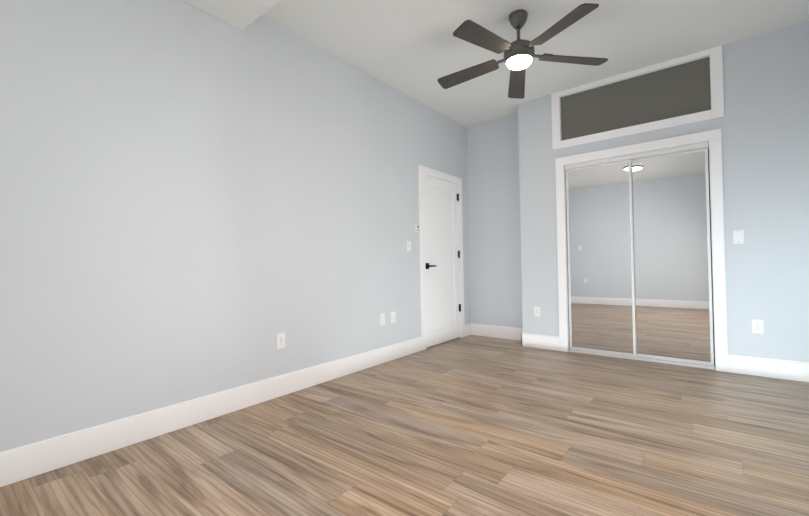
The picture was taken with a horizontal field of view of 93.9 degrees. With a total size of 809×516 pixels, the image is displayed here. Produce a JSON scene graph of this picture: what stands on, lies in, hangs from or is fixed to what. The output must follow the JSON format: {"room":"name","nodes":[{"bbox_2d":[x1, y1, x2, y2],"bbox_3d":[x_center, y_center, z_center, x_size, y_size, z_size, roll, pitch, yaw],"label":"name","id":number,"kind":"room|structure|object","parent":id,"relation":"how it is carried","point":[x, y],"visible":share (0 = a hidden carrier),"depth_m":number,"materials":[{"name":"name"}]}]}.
{"room":"empty bedroom","nodes":[
{"label":"empty bedroom","id":0,"kind":"room"},
{"bbox_2d":[180,0,280,30],"bbox_3d":[-0.535,-1.768,0.875,3.290,0.197,2.090,-2,-1,38],"label":"ceiling","id":1,"kind":"structure","parent":0,"point":[241,15],"depth_m":2.48,"materials":[{"name":"white paint"}]},
{"bbox_2d":[0,0,469,451],"bbox_3d":[-0.826,-0.384,3.199,0.120,2.884,5.610,-2,-1,38],"label":"wall","id":2,"kind":"structure","parent":0,"point":[195,203],"depth_m":2.40,"materials":[{"name":"blue paint"}]},
{"bbox_2d":[0,337,421,486],"bbox_3d":[-1.114,0.976,2.680,0.016,0.158,4.205,-2,-1,38],"label":"baseboard","id":3,"kind":"structure","parent":2,"relation":"attached to","point":[20,463],"depth_m":2.28,"materials":[{"name":"white paint"}]},
{"bbox_2d":[277,333,284,348],"bbox_3d":[-0.949,0.636,2.905,0.008,0.115,0.070,-2,-1,38],"label":"outlet","id":4,"kind":"object","parent":2,"relation":"attached to","point":[280,340],"visible":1,"depth_m":2.90,"materials":[{"name":"white plastic"}]},
{"bbox_2d":[380,313,384,324],"bbox_3d":[-0.221,0.618,3.821,0.008,0.115,0.070,-2,-1,38],"label":"outlet","id":5,"kind":"object","parent":2,"relation":"attached to","point":[382,318],"visible":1,"depth_m":3.82,"materials":[{"name":"white plastic"}]},
{"bbox_2d":[391,311,395,322],"bbox_3d":[-0.116,0.619,3.954,0.008,0.115,0.070,-2,-1,38],"label":"outlet","id":6,"kind":"object","parent":2,"relation":"attached to","point":[393,317],"visible":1,"depth_m":3.95,"materials":[{"name":"white plastic"}]},
{"bbox_2d":[407,241,410,250],"bbox_3d":[0.051,-0.131,4.187,0.012,0.115,0.070,-2,-1,38],"label":"light switch","id":7,"kind":"object","parent":2,"relation":"attached to","point":[408,245],"visible":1,"depth_m":4.18,"materials":[{"name":"white plastic"}]},
{"bbox_2d":[418,165,464,350],"bbox_3d":[0.436,-0.006,4.759,0.138,2.135,0.975,-2,-1,38],"label":"door frame","id":8,"kind":"structure","parent":2,"relation":"attached to","point":[423,171],"depth_m":4.41,"materials":[{"name":"white paint"}]},
{"bbox_2d":[424,175,460,346],"bbox_3d":[0.487,0.032,4.724,0.092,2.033,0.804,-2,-1,38],"label":"door","id":9,"kind":"structure","parent":2,"relation":"in","point":[442,257],"depth_m":4.72,"materials":[{"name":"white paint"}]},
{"bbox_2d":[0,335,808,515],"bbox_3d":[0.728,1.050,2.362,3.530,0.060,6.240,-2,-1,38],"label":"floor","id":10,"kind":"structure","parent":0,"point":[472,425],"depth_m":2.01,"materials":[{"name":"brown wood"}]},
{"bbox_2d":[467,114,522,327],"bbox_3d":[1.313,-0.391,5.005,0.982,2.884,0.120,-2,-1,38],"label":"wall","id":11,"kind":"structure","parent":0,"point":[495,273],"depth_m":5.02,"materials":[{"name":"blue paint"}]},
{"bbox_2d":[468,323,522,339],"bbox_3d":[1.246,0.973,4.968,0.862,0.158,0.016,-2,-1,38],"label":"baseboard","id":12,"kind":"structure","parent":11,"relation":"attached to","point":[513,333],"depth_m":5.00,"materials":[{"name":"white paint"}]},
{"bbox_2d":[518,101,532,333],"bbox_3d":[1.519,-0.401,4.571,0.120,2.884,0.303,-2,-1,38],"label":"wall","id":13,"kind":"structure","parent":0,"point":[526,272],"depth_m":4.45,"materials":[{"name":"blue paint"}]},
{"bbox_2d":[263,0,808,127],"bbox_3d":[0.680,-1.913,2.408,3.530,0.100,6.240,-2,-1,38],"label":"ceiling","id":14,"kind":"structure","parent":0,"point":[415,49],"depth_m":3.15,"materials":[{"name":"white paint"}]},
{"bbox_2d":[437,3,607,98],"bbox_3d":[0.838,-1.655,2.899,1.285,0.406,1.306,-2,-1,38],"label":"ceiling fan","id":15,"kind":"object","parent":14,"relation":"hanging from","point":[519,54],"visible":1,"depth_m":2.83,"materials":[{"name":"grey metal"}]},
{"bbox_2d":[528,21,808,361],"bbox_3d":[2.459,-0.430,3.707,2.428,2.884,0.120,-2,-1,38],"label":"wall","id":16,"kind":"structure","parent":0,"point":[762,124],"depth_m":3.21,"materials":[{"name":"blue paint"}]},
{"bbox_2d":[534,306,539,316],"bbox_3d":[1.531,0.618,4.361,0.070,0.115,0.008,-2,-1,38],"label":"outlet","id":17,"kind":"object","parent":16,"relation":"attached to","point":[536,311],"visible":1,"depth_m":4.36,"materials":[{"name":"white plastic"}]},
{"bbox_2d":[520,331,559,350],"bbox_3d":[1.554,0.958,4.337,0.437,0.158,0.016,-2,-1,38],"label":"baseboard","id":18,"kind":"structure","parent":16,"relation":"attached to","point":[548,342],"depth_m":4.33,"materials":[{"name":"white paint"}]},
{"bbox_2d":[561,57,710,139],"bbox_3d":[2.265,-1.565,3.831,1.298,0.496,0.008,-2,-1,38],"label":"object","id":19,"kind":"structure","parent":16,"relation":"in","point":[676,91],"depth_m":3.77,"materials":[{"name":"grey"}]},
{"bbox_2d":[551,45,723,149],"bbox_3d":[2.276,-1.549,3.844,1.475,0.632,0.138,-2,-1,38],"label":"window frame","id":20,"kind":"structure","parent":16,"relation":"attached to","point":[715,54],"depth_m":3.67,"materials":[{"name":"white paint"}]},
{"bbox_2d":[565,142,714,369],"bbox_3d":[2.306,-0.010,3.822,1.242,2.054,0.088,-2,-1,38],"label":"mirrored closet doors","id":21,"kind":"structure","parent":16,"relation":"in","point":[639,257],"depth_m":3.77,"materials":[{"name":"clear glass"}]},
{"bbox_2d":[555,129,727,371],"bbox_3d":[2.302,-0.056,3.819,1.424,2.145,0.138,-2,-1,38],"label":"trim","id":22,"kind":"structure","parent":16,"relation":"attached to","point":[713,138],"depth_m":3.45,"materials":[{"name":"white paint"}]},
{"bbox_2d":[733,230,743,243],"bbox_3d":[2.895,-0.181,3.275,0.070,0.115,0.012,-2,-1,38],"label":"light switch","id":23,"kind":"object","parent":16,"relation":"attached to","point":[738,236],"visible":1,"depth_m":3.27,"materials":[{"name":"white plastic"}]},
{"bbox_2d":[752,319,763,333],"bbox_3d":[2.991,0.581,3.200,0.070,0.115,0.008,-2,-1,38],"label":"outlet","id":24,"kind":"object","parent":16,"relation":"attached to","point":[757,326],"visible":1,"depth_m":3.20,"materials":[{"name":"white plastic"}]},
{"bbox_2d":[728,354,808,381],"bbox_3d":[3.060,0.915,3.139,0.563,0.158,0.016,-2,-1,38],"label":"baseboard","id":25,"kind":"structure","parent":16,"relation":"attached to","point":[741,364],"depth_m":3.15,"materials":[{"name":"white paint"}]},
{"bbox_2d":[708,144,714,353],"bbox_3d":[2.699,-0.429,4.008,2.428,2.884,0.650,-2,-1,38],"label":"door frame","id":26,"kind":"structure","parent":0,"point":[711,250],"depth_m":3.95,"materials":[{"name":"grey metal"}]}
]}

